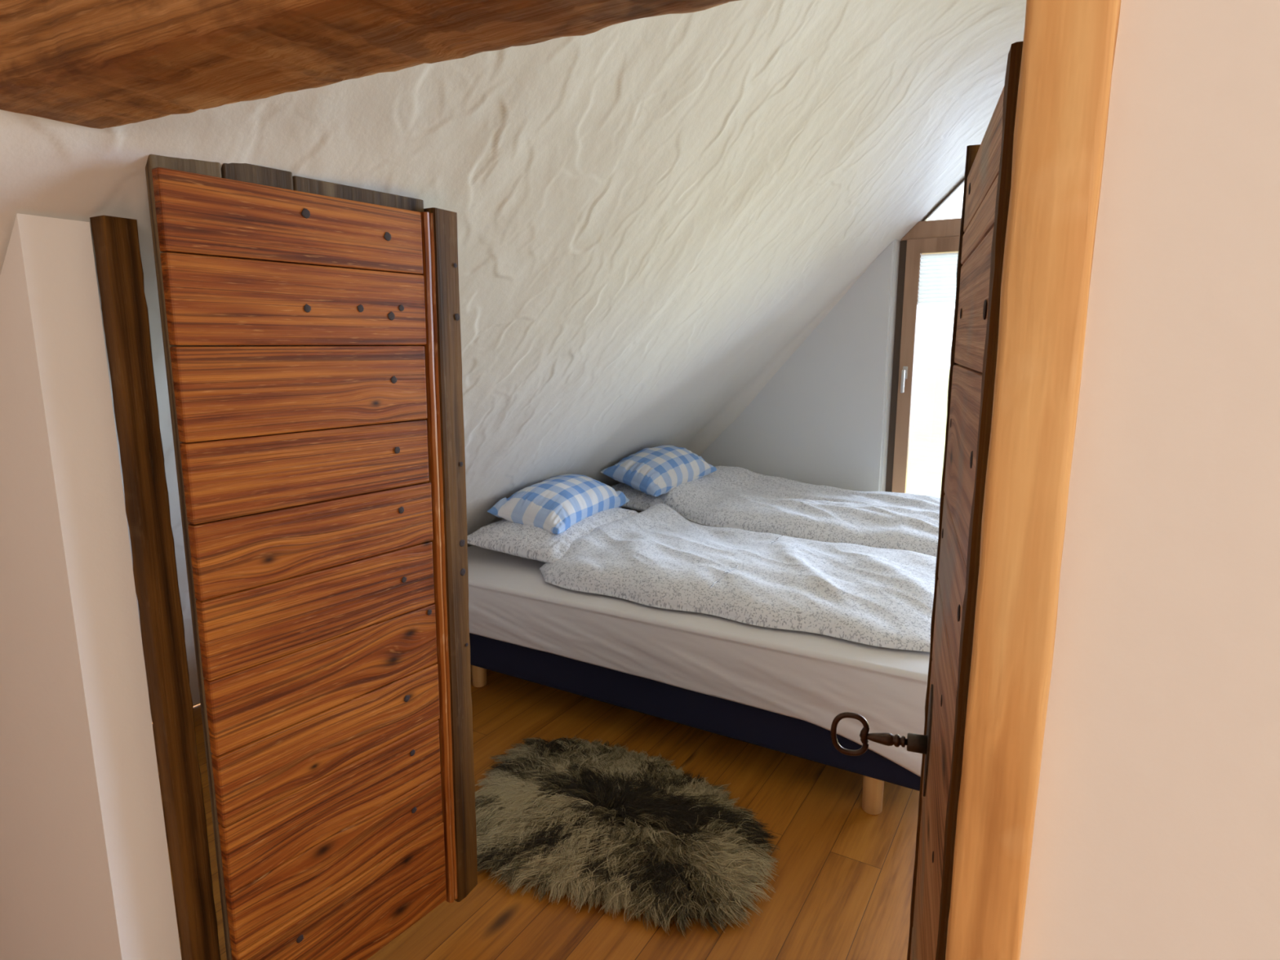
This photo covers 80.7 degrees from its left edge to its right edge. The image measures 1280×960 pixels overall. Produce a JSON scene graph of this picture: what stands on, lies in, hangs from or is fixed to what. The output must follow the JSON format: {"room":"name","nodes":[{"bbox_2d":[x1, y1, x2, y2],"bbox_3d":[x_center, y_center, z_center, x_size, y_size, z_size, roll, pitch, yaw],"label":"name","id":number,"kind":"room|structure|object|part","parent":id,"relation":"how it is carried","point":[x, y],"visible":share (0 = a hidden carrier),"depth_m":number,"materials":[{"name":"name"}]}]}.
{"room":"upstairs hallway","nodes":[
{"label":"upstairs hallway","id":0,"kind":"room"},
{"bbox_2d":[0,0,1026,722],"bbox_3d":[-0.719,-0.079,1.552,2.992,2.533,7.136,6,12,30],"label":"wall","id":1,"kind":"structure","parent":0,"point":[655,214],"depth_m":2.15,"materials":[{"name":"paint"}]},
{"bbox_2d":[151,664,919,959],"bbox_3d":[0.901,1.373,0.608,7.100,0.120,7.120,6,12,30],"label":"floor","id":2,"kind":"structure","parent":0,"point":[842,886],"depth_m":2.01,"materials":[{"name":"brown wood"}]},
{"bbox_2d":[475,734,779,937],"bbox_3d":[-0.097,1.010,2.217,0.905,0.018,0.602,6,12,30],"label":"sheepskin rug","id":3,"kind":"object","parent":2,"relation":"on","point":[590,821],"visible":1,"depth_m":2.10,"materials":[{"name":"grey fur"}]},
{"bbox_2d":[469,632,920,814],"bbox_3d":[0.470,0.629,3.552,2.078,0.295,2.084,6,12,30],"label":"bed","id":4,"kind":"object","parent":2,"relation":"on","point":[793,736],"visible":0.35,"depth_m":2.53,"materials":[{"name":"blue fabric"}]},
{"bbox_3d":[-0.669,0.791,3.130,0.062,0.126,0.062,6,12,30],"label":"leg","id":5,"kind":"part","parent":4,"relation":"part of","materials":[{"name":"brown wood"}]},
{"bbox_2d":[467,506,929,776],"bbox_3d":[0.469,0.439,3.510,2.147,0.314,2.147,6,12,30],"label":"mattress","id":6,"kind":"object","parent":4,"relation":"on","point":[814,678],"visible":0.21,"depth_m":2.43,"materials":[{"name":"white fabric"}]},
{"bbox_2d":[466,506,638,563],"bbox_3d":[-0.351,0.203,3.403,0.490,0.153,0.842,5,11,26],"label":"pillow","id":7,"kind":"object","parent":6,"relation":"on","point":[527,541],"visible":0.44,"depth_m":3.10,"materials":[{"name":"fabric"}]},
{"bbox_2d":[487,474,629,534],"bbox_3d":[-0.349,0.096,3.439,0.342,0.207,0.705,4,11,23],"label":"cushion","id":8,"kind":"object","parent":7,"relation":"on","point":[553,504],"visible":0.88,"depth_m":3.23,"materials":[{"name":"blue fabric"}]},
{"bbox_2d":[611,482,662,511],"bbox_3d":[0.112,0.044,4.251,0.380,0.153,0.861,5,12,27],"label":"pillow","id":9,"kind":"object","parent":6,"relation":"on","point":[639,500],"visible":0.18,"depth_m":3.89,"materials":[{"name":"fabric"}]},
{"bbox_2d":[600,444,717,497],"bbox_3d":[0.113,-0.066,4.057,0.346,0.213,0.611,7,13,35],"label":"cushion","id":10,"kind":"object","parent":9,"relation":"on","point":[656,471],"visible":0.98,"depth_m":3.90,"materials":[{"name":"blue fabric"}]},
{"bbox_2d":[539,503,936,652],"bbox_3d":[0.455,0.311,2.998,1.576,0.123,1.142,6,12,30],"label":"duvet","id":11,"kind":"object","parent":6,"relation":"on","point":[655,557],"visible":0.88,"depth_m":2.69,"materials":[{"name":"fabric"}]},
{"bbox_2d":[658,466,940,556],"bbox_3d":[0.896,0.124,3.838,1.680,0.189,1.095,6,12,30],"label":"duvet","id":12,"kind":"object","parent":6,"relation":"on","point":[733,497],"visible":0.69,"depth_m":3.60,"materials":[{"name":"fabric"}]},
{"bbox_3d":[0.707,0.944,2.288,0.062,0.126,0.062,6,12,30],"label":"leg","id":13,"kind":"part","parent":4,"relation":"part of","materials":[{"name":"brown wood"}]},
{"bbox_2d":[0,0,1279,959],"bbox_3d":[0.789,0.145,0.211,6.920,2.440,0.090,6,12,30],"label":"wall partition","id":14,"kind":"structure","parent":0,"point":[1156,836],"depth_m":0.45,"materials":[{"name":"white paint"}]},
{"bbox_2d":[89,215,221,959],"bbox_3d":[-0.793,0.386,1.277,0.044,1.585,0.050,6,12,30],"label":"trim","id":15,"kind":"structure","parent":14,"relation":"attached to","point":[120,273],"depth_m":1.22,"materials":[{"name":"brown wood"}]},
{"bbox_2d":[145,154,477,959],"bbox_3d":[-0.562,0.251,1.486,0.050,1.605,0.579,8,13,34],"label":"door","id":16,"kind":"structure","parent":14,"relation":"in","point":[311,327],"depth_m":1.40,"materials":[{"name":"red wood"}]},
{"bbox_3d":[-0.436,0.232,1.644,0.026,1.553,0.030,8,13,34],"label":"edge moulding","id":17,"kind":"part","parent":16,"relation":"part of","materials":[{"name":"orange wood"}]},
{"bbox_2d":[0,0,739,128],"bbox_3d":[-0.113,-0.518,0.641,1.545,0.219,0.179,5,11,25],"label":"ceiling beam","id":18,"kind":"structure","parent":14,"relation":"attached to","point":[92,64],"depth_m":0.76,"materials":[{"name":"brown wood"}]},
{"bbox_2d":[906,41,1022,959],"bbox_3d":[0.350,0.371,0.888,0.062,1.543,0.502,3,11,19],"label":"door","id":19,"kind":"structure","parent":14,"relation":"in","point":[988,164],"depth_m":0.76,"materials":[{"name":"red wood"}]},
{"bbox_2d":[831,711,907,755],"bbox_3d":[0.340,0.361,1.052,0.142,0.065,0.018,2,11,19],"label":"key","id":20,"kind":"object","parent":19,"relation":"attached to","point":[886,739],"visible":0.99,"depth_m":1.06,"materials":[{"name":"metal"}]},
{"bbox_3d":[0.396,0.358,1.032,0.004,0.166,0.047,3,11,18],"label":"lock plate","id":21,"kind":"part","parent":19,"relation":"part of","materials":[{"name":"metal"}]},
{"bbox_2d":[945,0,1120,959],"bbox_3d":[0.256,0.462,0.577,0.047,1.685,0.113,6,12,30],"label":"trim","id":22,"kind":"structure","parent":14,"relation":"attached to","point":[1069,46],"depth_m":0.44,"materials":[{"name":"beige wood"}]},
{"bbox_2d":[699,239,900,491],"bbox_3d":[2.743,-0.173,3.531,7.200,2.100,0.220,6,12,30],"label":"wall","id":23,"kind":"structure","parent":0,"point":[823,418],"depth_m":4.32,"materials":[{"name":"paint"}]},
{"bbox_2d":[884,177,964,493],"bbox_3d":[2.735,-0.462,3.499,3.075,2.461,0.182,6,12,30],"label":"window","id":24,"kind":"structure","parent":23,"relation":"in","point":[939,236],"depth_m":4.16,"materials":[{"name":"brown wood"}]},
{"bbox_3d":[1.460,-0.555,4.169,0.026,0.145,0.061,6,12,30],"label":"handle","id":25,"kind":"part","parent":24,"relation":"part of","materials":[{"name":"grey metal"}]},
{"bbox_2d":[917,252,958,304],"bbox_3d":[2.087,-1.030,3.769,1.323,0.262,0.017,6,12,30],"label":"blind","id":26,"kind":"object","parent":24,"relation":"attached to","point":[937,282],"visible":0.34,"depth_m":4.05,"materials":[{"name":"white fabric"}]},
{"label":"outside","id":27,"kind":"structure","parent":0,"visible":0},
{"bbox_2d":[906,367,949,497],"bbox_3d":[40.110,-7.723,68.359,120.000,1.000,141.000,6,12,30],"label":"ground","id":28,"kind":"structure","parent":27,"point":[930,402],"depth_m":37.03,"materials":[{"name":"white"}]}
]}

